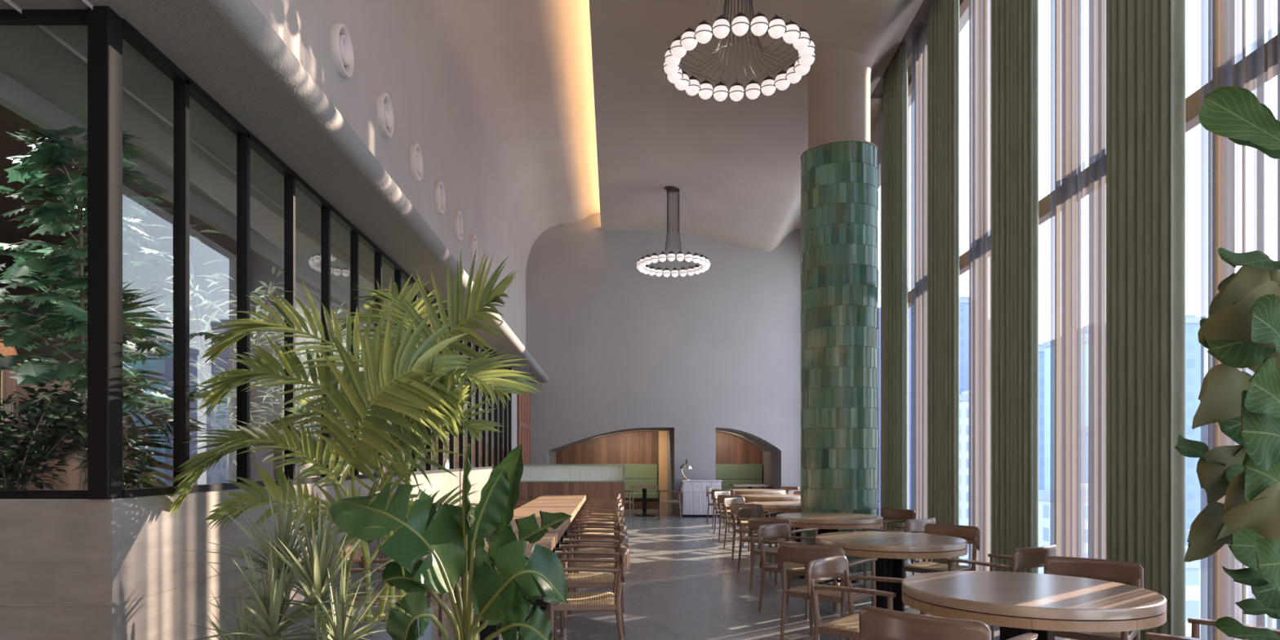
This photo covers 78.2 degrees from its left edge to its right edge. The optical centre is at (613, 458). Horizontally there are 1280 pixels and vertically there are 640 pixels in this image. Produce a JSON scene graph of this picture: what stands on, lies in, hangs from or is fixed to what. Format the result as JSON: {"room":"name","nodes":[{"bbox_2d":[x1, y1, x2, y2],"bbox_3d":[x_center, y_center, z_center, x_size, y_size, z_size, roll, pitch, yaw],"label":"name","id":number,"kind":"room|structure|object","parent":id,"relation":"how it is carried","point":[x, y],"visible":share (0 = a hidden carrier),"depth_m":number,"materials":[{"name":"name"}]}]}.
{"room":"restaurant dining room","nodes":[
{"label":"restaurant dining room","id":0,"kind":"room"},
{"bbox_2d":[0,498,69,639],"bbox_3d":[-4.400,0.795,3.415,4.200,1.250,0.170,0,0,0],"label":"wall","id":1,"kind":"structure","parent":0,"point":[34,533],"depth_m":3.33,"materials":[{"name":"stone"}]},
{"bbox_2d":[0,274,284,488],"bbox_3d":[-8.100,-0.530,9.400,8.400,3.900,0.200,0,0,0],"label":"wall","id":2,"kind":"structure","parent":0,"point":[165,371],"depth_m":9.30,"materials":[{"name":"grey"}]},
{"bbox_2d":[0,104,402,337],"bbox_3d":[-7.680,-2.255,9.800,9.240,0.150,25.600,0,0,0],"label":"ceiling","id":3,"kind":"structure","parent":0,"point":[213,246],"depth_m":7.47,"materials":[{"name":"white paint"}]},
{"bbox_2d":[0,71,423,342],"bbox_3d":[-3.030,-1.975,7.000,0.060,0.410,20.000,0,0,0],"label":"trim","id":4,"kind":"structure","parent":3,"relation":"attached to","point":[15,96],"depth_m":5.26,"materials":[{"name":"paint"}]},
{"bbox_2d":[69,368,517,639],"bbox_3d":[-2.210,-0.240,11.500,0.180,3.320,16.340,0,0,0],"label":"wall","id":5,"kind":"structure","parent":0,"point":[129,580],"depth_m":3.77,"materials":[{"name":"concrete"}]},
{"bbox_2d":[0,5,511,499],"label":"window","id":6,"kind":"structure","parent":5,"relation":"in","point":[106,30],"depth_m":3.89,"materials":[{"name":"black metal"}]},
{"bbox_2d":[517,390,530,464],"bbox_3d":[-2.092,-0.180,18.500,0.055,3.200,2.260,0,0,0],"label":"door","id":7,"kind":"structure","parent":5,"relation":"in","point":[523,404],"depth_m":18.45,"materials":[{"name":"red wood"}]},
{"bbox_2d":[3,0,599,347],"bbox_3d":[-1.075,-4.130,8.385,2.850,4.500,22.770,0,0,0],"label":"wall","id":8,"kind":"structure","parent":0,"point":[496,97],"depth_m":10.82,"materials":[{"name":"paint"}]},
{"bbox_2d":[0,0,549,382],"bbox_3d":[-2.295,-1.980,8.335,1.410,0.160,22.670,0,0,0],"label":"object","id":9,"kind":"structure","parent":8,"relation":"attached to","point":[228,48],"depth_m":4.45,"materials":[{"name":"paint"}]},
{"bbox_2d":[330,22,354,77],"bbox_3d":[-2.150,-3.250,6.270,0.060,0.390,0.390,0,0,0],"label":"air vent","id":10,"kind":"object","parent":8,"relation":"in","point":[342,51],"visible":1,"depth_m":6.21,"materials":[{"name":"plastic"}]},
{"bbox_2d":[376,92,394,137],"bbox_3d":[-2.150,-3.250,7.448,0.060,0.390,0.390,0,0,0],"label":"air vent","id":11,"kind":"object","parent":8,"relation":"in","point":[384,112],"visible":1,"depth_m":7.37,"materials":[{"name":"plastic"}]},
{"bbox_2d":[409,142,422,181],"bbox_3d":[-2.150,-3.250,8.626,0.060,0.390,0.390,0,0,0],"label":"air vent","id":12,"kind":"object","parent":8,"relation":"in","point":[415,154],"visible":1,"depth_m":8.54,"materials":[{"name":"plastic"}]},
{"bbox_2d":[434,181,445,213],"bbox_3d":[-2.150,-3.250,9.804,0.060,0.390,0.390,0,0,0],"label":"air vent","id":13,"kind":"object","parent":8,"relation":"in","point":[439,191],"visible":1,"depth_m":9.71,"materials":[{"name":"plastic"}]},
{"bbox_2d":[453,211,463,239],"bbox_3d":[-2.150,-3.250,10.982,0.060,0.390,0.390,0,0,0],"label":"air vent","id":14,"kind":"object","parent":8,"relation":"in","point":[458,220],"visible":1,"depth_m":10.88,"materials":[{"name":"plastic"}]},
{"bbox_2d":[295,281,426,478],"bbox_3d":[-3.950,-0.530,13.250,0.100,3.900,7.500,0,0,0],"label":"wall","id":15,"kind":"structure","parent":0,"point":[304,300],"depth_m":10.15,"materials":[{"name":"paint"}]},
{"bbox_2d":[555,431,657,493],"bbox_3d":[-0.177,0.310,22.785,2.946,2.220,0.030,0,0,0],"label":"wall","id":16,"kind":"structure","parent":0,"point":[635,447],"depth_m":22.77,"materials":[{"name":"brown wood"}]},
{"bbox_2d":[525,213,801,515],"bbox_3d":[1.450,-2.430,21.215,7.700,7.700,3.511,0,0,0],"label":"wall","id":17,"kind":"structure","parent":0,"point":[621,348],"depth_m":19.67,"materials":[{"name":"paint"}]},
{"bbox_2d":[657,431,666,508],"bbox_3d":[1.415,0.295,22.570,0.230,2.250,0.600,0,0,0],"label":"trim","id":18,"kind":"structure","parent":17,"relation":"attached to","point":[662,435],"depth_m":22.27,"materials":[{"name":"paint"}]},
{"bbox_2d":[715,431,762,479],"bbox_3d":[3.378,0.310,22.185,1.636,2.220,0.030,0,0,0],"label":"wall","id":19,"kind":"structure","parent":0,"point":[730,449],"depth_m":22.17,"materials":[{"name":"brown wood"}]},
{"bbox_2d":[431,508,1077,639],"bbox_3d":[-3.384,1.570,9.800,17.832,0.300,25.600,0,0,0],"label":"floor","id":20,"kind":"structure","parent":0,"point":[681,582],"depth_m":8.08,"materials":[{"name":"concrete"}]},
{"bbox_2d":[0,337,22,487],"bbox_3d":[-5.747,0.144,7.396,0.320,2.553,0.320,0,0,0],"label":"floor lamp","id":21,"kind":"object","parent":20,"relation":"on","point":[5,351],"visible":0.21,"depth_m":7.38,"materials":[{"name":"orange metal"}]},
{"bbox_2d":[2,368,137,489],"bbox_3d":[-7.175,0.219,8.898,3.250,2.403,0.604,0,0,0],"label":"bookcase","id":22,"kind":"object","parent":20,"relation":"on","point":[72,478],"visible":0.16,"depth_m":8.65,"materials":[{"name":"brown wood"}]},
{"bbox_2d":[176,480,411,639],"bbox_3d":[-1.292,0.749,3.272,1.164,1.343,1.012,0,0,-4],"label":"dracaena","id":23,"kind":"object","parent":20,"relation":"on","point":[269,607],"visible":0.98,"depth_m":3.19,"materials":[{"name":"plant"}]},
{"bbox_2d":[164,248,544,639],"bbox_3d":[-1.221,0.162,4.097,1.874,2.517,1.402,0,0,10],"label":"areca palm","id":24,"kind":"object","parent":20,"relation":"on","point":[407,379],"visible":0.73,"depth_m":3.78,"materials":[{"name":"plant"}]},
{"bbox_2d":[338,544,431,610],"bbox_3d":[-1.629,1.023,5.619,0.570,0.797,0.566,0,0,-2],"label":"armchair","id":25,"kind":"object","parent":20,"relation":"on","point":[358,554],"visible":0.16,"depth_m":5.71,"materials":[{"name":"brown wood"}]},
{"bbox_2d":[344,604,433,639],"bbox_3d":[-1.167,1.107,4.050,0.476,0.625,0.476,0,0,0],"label":"plant pot","id":26,"kind":"object","parent":20,"relation":"on","point":[375,615],"depth_m":3.98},
{"bbox_2d":[377,534,457,636],"bbox_3d":[-1.632,1.023,6.569,0.570,0.797,0.566,0,0,2],"label":"armchair","id":27,"kind":"object","parent":20,"relation":"on","point":[381,555],"visible":0.1,"depth_m":6.31,"materials":[{"name":"brown wood"}]},
{"bbox_2d":[329,443,572,639],"bbox_3d":[-0.595,0.681,2.877,0.873,1.479,0.579,0,0,26],"label":"plant","id":28,"kind":"object","parent":20,"relation":"on","point":[456,548],"visible":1,"depth_m":2.88,"materials":[{"name":"plant"}]},
{"bbox_2d":[421,533,557,639],"bbox_3d":[-0.900,1.045,6.230,0.800,0.750,1.799,0,0,0],"label":"rectangular table","id":29,"kind":"object","parent":20,"relation":"on","point":[548,540],"visible":0.16,"depth_m":6.12,"materials":[{"name":"brown wood"}]},
{"bbox_2d":[508,517,569,609],"bbox_3d":[-0.900,1.045,8.125,0.800,0.750,1.799,0,0,0],"label":"rectangular table","id":30,"kind":"object","parent":20,"relation":"on","point":[543,605],"visible":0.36,"depth_m":7.65,"materials":[{"name":"brown wood"}]},
{"bbox_2d":[513,506,577,564],"bbox_3d":[-0.900,1.045,10.020,0.800,0.750,1.799,0,0,0],"label":"rectangular table","id":31,"kind":"object","parent":20,"relation":"on","point":[521,512],"visible":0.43,"depth_m":10.17,"materials":[{"name":"brown wood"}]},
{"bbox_2d":[520,499,582,558],"bbox_3d":[-0.900,1.045,11.915,0.800,0.750,1.799,0,0,0],"label":"rectangular table","id":32,"kind":"object","parent":20,"relation":"on","point":[535,503],"visible":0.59,"depth_m":11.85,"materials":[{"name":"brown wood"}]},
{"bbox_2d":[534,494,586,544],"bbox_3d":[-0.900,1.045,13.810,0.800,0.750,1.799,0,0,0],"label":"rectangular table","id":33,"kind":"object","parent":20,"relation":"on","point":[583,497],"visible":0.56,"depth_m":13.60,"materials":[{"name":"brown wood"}]},
{"bbox_2d":[514,464,625,533],"bbox_3d":[-0.848,0.765,15.130,2.165,1.310,0.160,0,0,0],"label":"divider","id":34,"kind":"object","parent":20,"relation":"on","point":[597,482],"visible":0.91,"depth_m":15.06,"materials":[{"name":"brown wood"}]},
{"bbox_2d":[549,542,630,639],"bbox_3d":[-0.165,1.023,5.621,0.570,0.797,0.566,0,0,-1],"label":"armchair","id":35,"kind":"object","parent":20,"relation":"on","point":[576,601],"visible":0.86,"depth_m":5.38,"materials":[{"name":"brown wood"}]},
{"bbox_2d":[558,531,628,636],"bbox_3d":[-0.158,1.023,6.569,0.570,0.797,0.566,0,0,-2],"label":"armchair","id":36,"kind":"object","parent":20,"relation":"on","point":[573,580],"visible":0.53,"depth_m":6.36,"materials":[{"name":"brown wood"}]},
{"bbox_2d":[566,522,626,613],"bbox_3d":[-0.151,1.023,7.517,0.570,0.797,0.566,0,0,-2],"label":"armchair","id":37,"kind":"object","parent":20,"relation":"on","point":[623,526],"visible":0.43,"depth_m":7.30,"materials":[{"name":"brown wood"}]},
{"bbox_2d":[572,515,625,594],"bbox_3d":[-0.152,1.023,8.466,0.570,0.797,0.566,0,0,-3],"label":"armchair","id":38,"kind":"object","parent":20,"relation":"on","point":[621,518],"visible":0.46,"depth_m":8.22,"materials":[{"name":"brown wood"}]},
{"bbox_2d":[575,509,623,573],"bbox_3d":[-0.160,1.023,9.413,0.570,0.797,0.566,0,0,-2],"label":"armchair","id":39,"kind":"object","parent":20,"relation":"on","point":[620,512],"visible":0.38,"depth_m":9.20,"materials":[{"name":"brown wood"}]},
{"bbox_2d":[579,505,623,548],"bbox_3d":[-0.144,1.023,10.360,0.570,0.797,0.566,0,0,1],"label":"armchair","id":40,"kind":"object","parent":20,"relation":"on","point":[621,507],"visible":0.41,"depth_m":10.10,"materials":[{"name":"brown wood"}]},
{"bbox_2d":[556,463,657,509],"bbox_3d":[-0.175,0.785,22.430,2.890,1.270,0.600,0,0,0],"label":"banquette","id":41,"kind":"object","parent":20,"relation":"on","point":[636,474],"visible":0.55,"depth_m":22.55,"materials":[{"name":"green fabric"}]},
{"bbox_2d":[556,463,657,479],"bbox_3d":[-0.175,0.365,22.650,2.890,0.430,0.160,0,0,0],"label":"cushion","id":42,"kind":"object","parent":41,"relation":"on","point":[633,471],"depth_m":22.57,"materials":[{"name":"green fabric"}]},
{"bbox_2d":[625,479,657,492],"bbox_3d":[-0.175,0.772,22.640,2.890,0.375,0.180,0,0,0],"label":"cushion","id":43,"kind":"object","parent":41,"relation":"on","point":[628,482],"depth_m":22.55,"materials":[{"name":"green fabric"}]},
{"bbox_2d":[629,485,659,516],"bbox_3d":[0.780,1.048,19.600,0.720,0.745,0.700,0,0,0],"label":"cafe table","id":44,"kind":"object","parent":20,"relation":"on","point":[644,488],"visible":1,"depth_m":19.42,"materials":[{"name":"brown wood"}]},
{"bbox_2d":[658,484,683,519],"bbox_3d":[1.355,1.023,18.499,0.570,0.797,0.566,0,0,2],"label":"armchair","id":45,"kind":"object","parent":20,"relation":"on","point":[681,489],"visible":1,"depth_m":18.24,"materials":[{"name":"brown wood"}]},
{"bbox_2d":[680,480,722,517],"bbox_3d":[2.150,0.970,19.271,0.980,0.900,0.457,0,0,0],"label":"sideboard","id":46,"kind":"object","parent":20,"relation":"on","point":[694,500],"visible":0.68,"depth_m":19.07,"materials":[{"name":"white wood"}]},
{"bbox_2d":[717,494,755,541],"bbox_3d":[2.169,1.023,13.615,0.570,0.797,0.566,0,0,-45],"label":"armchair","id":47,"kind":"object","parent":20,"relation":"on","point":[720,497],"visible":0.4,"depth_m":13.59,"materials":[{"name":"brown wood"}]},
{"bbox_2d":[715,464,762,510],"bbox_3d":[3.385,0.785,21.830,1.570,1.270,0.600,0,0,0],"label":"banquette","id":48,"kind":"object","parent":20,"relation":"on","point":[728,473],"visible":0.27,"depth_m":21.97,"materials":[{"name":"green fabric"}]},
{"bbox_2d":[715,464,762,479],"bbox_3d":[3.385,0.365,22.050,1.570,0.430,0.160,0,0,0],"label":"cushion","id":49,"kind":"object","parent":48,"relation":"on","point":[722,471],"depth_m":21.97,"materials":[{"name":"green fabric"}]},
{"bbox_2d":[715,479,762,489],"bbox_3d":[3.385,0.772,22.040,1.570,0.375,0.180,0,0,0],"label":"cushion","id":50,"kind":"object","parent":48,"relation":"on","point":[725,483],"depth_m":21.95,"materials":[{"name":"green fabric"}]},
{"bbox_2d":[723,497,769,551],"bbox_3d":[2.092,1.023,12.421,0.566,0.797,0.570,0,0,-43],"label":"armchair","id":51,"kind":"object","parent":20,"relation":"on","point":[727,502],"visible":0.55,"depth_m":12.41,"materials":[{"name":"brown wood"}]},
{"bbox_2d":[730,503,784,563],"bbox_3d":[2.010,1.023,11.044,0.566,0.797,0.570,0,0,44],"label":"armchair","id":52,"kind":"object","parent":20,"relation":"on","point":[734,507],"visible":0.38,"depth_m":11.00,"materials":[{"name":"brown wood"}]},
{"bbox_2d":[731,488,785,504],"bbox_3d":[3.080,1.044,16.885,1.209,0.749,1.209,0,0,-39],"label":"round table","id":53,"kind":"object","parent":20,"relation":"on","point":[737,491],"visible":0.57,"depth_m":16.43,"materials":[{"name":"brown wood"}]},
{"bbox_2d":[736,506,795,576],"bbox_3d":[1.906,1.023,9.883,0.566,0.797,0.570,0,0,-44],"label":"armchair","id":54,"kind":"object","parent":20,"relation":"on","point":[742,513],"visible":0.58,"depth_m":9.87,"materials":[{"name":"brown wood"}]},
{"bbox_2d":[739,493,800,536],"bbox_3d":[2.894,1.044,14.330,1.209,0.749,1.209,0,0,-3],"label":"round table","id":55,"kind":"object","parent":20,"relation":"on","point":[753,497],"visible":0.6,"depth_m":13.89,"materials":[{"name":"brown wood"}]},
{"bbox_2d":[753,501,800,542],"bbox_3d":[2.708,1.044,11.775,1.248,0.749,1.248,0,0,-29],"label":"round table","id":56,"kind":"object","parent":20,"relation":"on","point":[788,507],"visible":0.41,"depth_m":11.42,"materials":[{"name":"brown wood"}]},
{"bbox_2d":[748,516,818,590],"bbox_3d":[1.823,1.023,8.498,0.570,0.797,0.566,0,0,-43],"label":"armchair","id":57,"kind":"object","parent":20,"relation":"on","point":[753,522],"visible":0.56,"depth_m":8.46,"materials":[{"name":"brown wood"}]},
{"bbox_2d":[757,523,836,619],"bbox_3d":[1.697,1.023,7.319,0.570,0.797,0.566,0,0,43],"label":"armchair","id":58,"kind":"object","parent":20,"relation":"on","point":[768,531],"visible":0.69,"depth_m":7.29,"materials":[{"name":"brown wood"}]},
{"bbox_2d":[777,542,877,639],"bbox_3d":[1.601,1.023,5.930,0.566,0.797,0.570,0,0,43],"label":"armchair","id":59,"kind":"object","parent":20,"relation":"on","point":[787,552],"visible":0.73,"depth_m":5.82,"materials":[{"name":"brown wood"}]},
{"bbox_2d":[775,512,883,583],"bbox_3d":[2.522,1.044,9.220,1.209,0.749,1.209,0,0,-44],"label":"round table","id":60,"kind":"object","parent":20,"relation":"on","point":[826,522],"visible":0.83,"depth_m":8.81,"materials":[{"name":"brown wood"}]},
{"bbox_2d":[800,47,878,571],"bbox_3d":[2.990,-1.940,10.430,0.988,6.720,0.988,0,0,0],"label":"tiled column","id":61,"kind":"structure","parent":20,"relation":"on","point":[839,166],"depth_m":10.04,"materials":[{"name":"tile"}]},
{"bbox_2d":[807,555,926,639],"bbox_3d":[1.517,1.023,4.754,0.570,0.797,0.566,0,0,41],"label":"armchair","id":62,"kind":"object","parent":20,"relation":"on","point":[820,570],"visible":0.71,"depth_m":4.74,"materials":[{"name":"brown wood"}]},
{"bbox_2d":[851,507,915,575],"bbox_3d":[3.340,1.023,9.704,0.570,0.797,0.566,0,0,-27],"label":"armchair","id":63,"kind":"object","parent":20,"relation":"on","point":[886,513],"visible":0.28,"depth_m":9.81,"materials":[{"name":"brown wood"}]},
{"bbox_2d":[815,531,967,612],"bbox_3d":[2.336,1.044,6.665,1.209,0.749,1.209,0,0,22],"label":"round table","id":64,"kind":"object","parent":20,"relation":"on","point":[891,548],"visible":0.84,"depth_m":6.49,"materials":[{"name":"brown wood"}]},
{"bbox_2d":[862,517,935,588],"bbox_3d":[3.069,1.023,8.402,0.566,0.797,0.570,0,0,-36],"label":"armchair","id":65,"kind":"object","parent":20,"relation":"on","point":[913,526],"visible":0.33,"depth_m":8.15,"materials":[{"name":"brown wood"}]},
{"bbox_2d":[904,523,979,573],"bbox_3d":[3.007,1.023,7.288,0.570,0.797,0.566,0,0,-38],"label":"armchair","id":66,"kind":"object","parent":20,"relation":"on","point":[971,534],"visible":0.57,"depth_m":7.31,"materials":[{"name":"brown wood"}]},
{"bbox_2d":[858,605,1038,639],"bbox_3d":[1.415,1.023,3.355,0.566,0.797,0.570,0,0,45],"label":"armchair","id":67,"kind":"object","parent":20,"relation":"on","point":[875,623],"visible":1,"depth_m":3.17,"materials":[{"name":"brown wood"}]},
{"bbox_2d":[946,544,1057,639],"bbox_3d":[2.884,1.023,5.807,0.566,0.797,0.570,0,0,-32],"label":"armchair","id":68,"kind":"object","parent":20,"relation":"on","point":[1024,557],"visible":0.38,"depth_m":5.56,"materials":[{"name":"brown wood"}]},
{"bbox_2d":[902,570,1166,639],"bbox_3d":[2.150,1.044,4.110,1.209,0.749,1.209,0,0,-9],"label":"round table","id":69,"kind":"object","parent":20,"relation":"on","point":[1020,603],"visible":0.98,"depth_m":3.79,"materials":[{"name":"brown wood"}]},
{"bbox_2d":[1044,555,1143,639],"bbox_3d":[2.818,1.023,4.726,0.566,0.797,0.570,0,0,43],"label":"armchair","id":70,"kind":"object","parent":20,"relation":"on","point":[1131,573],"visible":0.36,"depth_m":4.84,"materials":[{"name":"brown wood"}]},
{"bbox_2d":[1144,617,1279,639],"bbox_3d":[2.669,1.023,3.311,0.566,0.797,0.570,0,0,-37],"label":"armchair","id":71,"kind":"object","parent":20,"relation":"on","point":[1196,622],"visible":0.71,"depth_m":3.48,"materials":[{"name":"brown wood"}]},
{"bbox_2d":[1174,85,1279,639],"bbox_3d":[1.985,0.185,2.350,0.683,2.470,0.481,0,0,0],"label":"fiddle leaf fig","id":72,"kind":"object","parent":20,"relation":"on","point":[1242,327],"visible":1,"depth_m":2.29,"materials":[{"name":"plant"}]},
{"bbox_3d":[-2.835,0.840,10.210,1.030,1.160,13.380,0,0,0],"label":"trough","id":73,"kind":"object","parent":20,"relation":"on","visible":0},
{"bbox_3d":[-2.830,0.251,10.210,0.980,0.013,13.320,0,0,0],"label":"soil","id":74,"kind":"object","parent":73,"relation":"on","visible":0},
{"bbox_2d":[0,382,128,489],"bbox_3d":[-2.969,-0.086,3.833,0.929,0.676,0.984,0,0,31],"label":"leafy shrub","id":75,"kind":"object","parent":74,"relation":"on","point":[33,439],"visible":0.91,"depth_m":3.83,"materials":[{"name":"green plant"}]},
{"bbox_2d":[10,205,195,423],"bbox_3d":[-3.081,-0.621,4.776,0.961,1.769,0.847,0,0,37],"label":"tree","id":76,"kind":"object","parent":74,"relation":"on","point":[140,406],"visible":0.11,"depth_m":4.77,"materials":[{"name":"green plant"}]},
{"bbox_2d":[0,124,227,489],"bbox_3d":[-2.716,-0.726,4.078,1.328,1.980,1.192,0,0,39],"label":"tree","id":77,"kind":"object","parent":74,"relation":"on","point":[72,186],"visible":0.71,"depth_m":3.94,"materials":[{"name":"green plant"}]},
{"bbox_2d":[38,406,204,488],"bbox_3d":[-2.584,-0.015,4.106,0.699,0.536,0.764,0,0,27],"label":"leafy shrub","id":78,"kind":"object","parent":74,"relation":"on","point":[130,475],"visible":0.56,"depth_m":4.10,"materials":[{"name":"green plant"}]},
{"bbox_2d":[146,222,300,483],"bbox_3d":[-2.541,-0.616,5.149,0.908,1.734,0.794,0,0,-39],"label":"shrub","id":79,"kind":"object","parent":74,"relation":"on","point":[216,276],"visible":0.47,"depth_m":5.08,"materials":[{"name":"green plant"}]},
{"bbox_2d":[217,272,343,466],"bbox_3d":[-2.531,-0.556,5.980,0.830,1.614,0.839,0,0,40],"label":"shrub","id":80,"kind":"object","parent":74,"relation":"on","point":[318,300],"visible":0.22,"depth_m":5.97,"materials":[{"name":"green plant"}]},
{"bbox_2d":[277,305,364,476],"bbox_3d":[-2.588,-0.516,7.023,0.892,1.530,0.907,0,0,0],"label":"shrub","id":81,"kind":"object","parent":74,"relation":"on","point":[312,424],"visible":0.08,"depth_m":6.92,"materials":[{"name":"green plant"}]},
{"bbox_2d":[589,0,928,251],"bbox_3d":[2.464,-5.725,8.385,5.528,1.110,22.770,0,0,0],"label":"ceiling","id":82,"kind":"structure","parent":0,"point":[736,165],"depth_m":12.66,"materials":[{"name":"paint"}]},
{"bbox_2d":[635,186,711,277],"bbox_3d":[1.255,-4.824,16.450,1.551,1.743,1.551,0,0,0],"label":"ring chandelier","id":83,"kind":"object","parent":82,"relation":"hanging from","point":[704,264],"visible":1,"depth_m":16.35,"materials":[{"name":"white glass"}]},
{"bbox_2d":[662,0,816,101],"bbox_3d":[1.275,-4.824,8.020,1.531,1.743,1.531,0,0,0],"label":"ring chandelier","id":84,"kind":"object","parent":82,"relation":"hanging from","point":[799,38],"visible":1,"depth_m":7.88,"materials":[{"name":"white glass"}]},
{"bbox_2d":[870,0,928,98],"bbox_3d":[3.756,-5.730,6.450,0.220,0.020,12.132,0,0,4],"label":"track","id":85,"kind":"object","parent":82,"relation":"attached to","point":[913,29],"visible":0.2,"depth_m":10.62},
{"bbox_2d":[877,93,882,528],"bbox_3d":[4.230,-2.158,12.348,0.104,7.115,0.229,0,0,0],"label":"sheer curtain","id":86,"kind":"object","parent":85,"relation":"hanging from","point":[881,489],"visible":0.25,"depth_m":12.33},
{"bbox_2d":[882,42,907,560],"bbox_3d":[4.032,-2.155,11.313,0.128,7.120,1.007,0,0,4],"label":"curtain","id":87,"kind":"object","parent":85,"relation":"hanging from","point":[895,89],"visible":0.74,"depth_m":11.16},
{"bbox_2d":[911,21,927,562],"bbox_3d":[4.102,-2.158,10.520,0.112,7.115,0.483,0,0,3],"label":"sheer curtain","id":88,"kind":"object","parent":85,"relation":"hanging from","point":[918,49],"visible":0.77,"depth_m":10.59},
{"bbox_2d":[923,17,926,533],"bbox_3d":[4.052,-2.158,9.956,0.120,7.115,0.529,0,0,0],"label":"sheer curtain","id":89,"kind":"object","parent":85,"relation":"hanging from","point":[926,17],"visible":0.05,"depth_m":10.20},
{"bbox_2d":[927,0,959,564],"bbox_3d":[3.882,-2.155,9.223,0.127,7.120,0.843,0,0,4],"label":"curtain","id":90,"kind":"object","parent":85,"relation":"hanging from","point":[943,32],"visible":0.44,"depth_m":9.12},
{"bbox_2d":[968,0,986,570],"bbox_3d":[3.965,-2.158,8.558,0.113,7.115,0.442,0,0,0],"label":"sheer curtain","id":91,"kind":"object","parent":85,"relation":"hanging from","point":[975,6],"visible":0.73,"depth_m":8.53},
{"bbox_2d":[985,0,991,571],"bbox_3d":[3.916,-2.158,8.023,0.107,7.115,0.505,0,0,0],"label":"sheer curtain","id":92,"kind":"object","parent":85,"relation":"hanging from","point":[988,2],"visible":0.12,"depth_m":8.22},
{"bbox_2d":[991,0,1038,573],"bbox_3d":[3.745,-2.155,7.324,0.127,7.120,0.819,0,0,4],"label":"curtain","id":93,"kind":"object","parent":85,"relation":"hanging from","point":[1014,23],"visible":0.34,"depth_m":7.23,"materials":[{"name":"fabric"}]},
{"bbox_2d":[1049,0,1081,557],"bbox_3d":[3.823,-2.158,6.620,0.114,7.115,0.520,0,0,0],"label":"sheer curtain","id":94,"kind":"object","parent":85,"relation":"hanging from","point":[1065,502],"visible":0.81,"depth_m":6.70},
{"bbox_2d":[1081,0,1106,559],"bbox_3d":[3.775,-2.158,6.024,0.113,7.115,0.581,0,0,4],"label":"sheer curtain","id":95,"kind":"object","parent":85,"relation":"hanging from","point":[1097,8],"visible":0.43,"depth_m":6.15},
{"bbox_2d":[1106,0,1185,639],"bbox_3d":[3.602,-2.155,5.354,0.135,7.120,0.756,0,0,5],"label":"curtain","id":96,"kind":"object","parent":85,"relation":"hanging from","point":[1145,39],"visible":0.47,"depth_m":5.23,"materials":[{"name":"fabric"}]},
{"bbox_2d":[1200,0,1265,639],"bbox_3d":[3.684,-2.158,4.687,0.114,7.115,0.485,0,0,0],"label":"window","id":97,"kind":"structure","parent":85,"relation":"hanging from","point":[1256,7],"depth_m":4.78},
{"bbox_2d":[1267,0,1279,629],"bbox_3d":[3.640,-2.158,4.107,0.114,7.115,0.542,0,0,0],"label":"sheer curtain","id":98,"kind":"object","parent":85,"relation":"hanging from","point":[1269,2],"visible":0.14,"depth_m":4.35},
{"bbox_2d":[870,5,968,509],"bbox_3d":[4.369,-2.430,9.950,0.299,7.700,25.989,0,0,4],"label":"wall","id":99,"kind":"structure","parent":0,"point":[964,19],"depth_m":12.50,"materials":[{"name":"paint"}]},
{"bbox_2d":[907,0,1277,639],"bbox_3d":[3.915,-2.080,5.050,0.104,7.000,15.002,0,0,4],"label":"window","id":100,"kind":"structure","parent":99,"relation":"in","point":[1193,102],"depth_m":5.07,"materials":[{"name":"clear glass"}]},
{"label":"outside","id":101,"kind":"structure","parent":0,"visible":0},
{"bbox_3d":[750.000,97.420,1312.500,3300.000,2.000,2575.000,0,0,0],"label":"city","id":102,"kind":"object","parent":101,"visible":0},
{"bbox_2d":[876,307,880,528],"bbox_3d":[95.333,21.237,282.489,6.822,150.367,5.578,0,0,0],"label":"tower block","id":103,"kind":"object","parent":102,"relation":"on","point":[879,308],"visible":0.02,"depth_m":279.98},
{"bbox_2d":[909,306,911,509],"bbox_3d":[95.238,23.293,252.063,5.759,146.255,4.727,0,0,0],"label":"tower block","id":104,"kind":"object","parent":102,"relation":"on","point":[909,307],"visible":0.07,"depth_m":250.00,"materials":[{"name":"blue glass"}]},
{"bbox_2d":[959,390,968,566],"bbox_3d":[79.468,40.783,173.238,8.695,111.274,7.076,0,0,0],"label":"tower block","id":105,"kind":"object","parent":102,"relation":"on","point":[964,397],"visible":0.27,"depth_m":169.98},
{"bbox_2d":[959,297,968,395],"bbox_3d":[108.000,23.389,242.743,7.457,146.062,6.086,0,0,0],"label":"tower block","id":106,"kind":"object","parent":102,"relation":"on","point":[963,301],"visible":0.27,"depth_m":240.01,"materials":[{"name":"blue glass"}]},
{"bbox_2d":[1038,344,1044,489],"bbox_3d":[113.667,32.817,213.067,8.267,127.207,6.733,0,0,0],"label":"tower block","id":107,"kind":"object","parent":102,"relation":"on","point":[1041,350],"visible":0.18,"depth_m":210.00,"materials":[{"name":"blue glass"}]},
{"bbox_2d":[1038,484,1088,573],"bbox_3d":[72.286,50.181,123.809,10.124,92.477,8.219,0,0,0],"label":"tower block","id":108,"kind":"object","parent":102,"relation":"on","point":[1044,495],"visible":0.05,"depth_m":122.79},
{"bbox_2d":[1042,333,1088,489],"bbox_3d":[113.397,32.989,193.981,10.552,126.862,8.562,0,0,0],"label":"tower block","id":109,"kind":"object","parent":102,"relation":"on","point":[1046,345],"visible":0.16,"depth_m":196.08,"materials":[{"name":"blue glass"}]},
{"bbox_2d":[1185,315,1200,546],"bbox_3d":[125.274,32.637,171.781,5.052,127.567,4.162,0,0,0],"label":"tower block","id":110,"kind":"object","parent":102,"relation":"on","point":[1193,347],"visible":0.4,"depth_m":169.98,"materials":[{"name":"blue glass"}]},
{"bbox_2d":[1185,546,1200,638],"bbox_3d":[59.143,52.791,81.651,4.727,87.258,3.902,0,0,0],"label":"tower block","id":111,"kind":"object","parent":102,"relation":"on","point":[1193,569],"visible":0.1,"depth_m":80.00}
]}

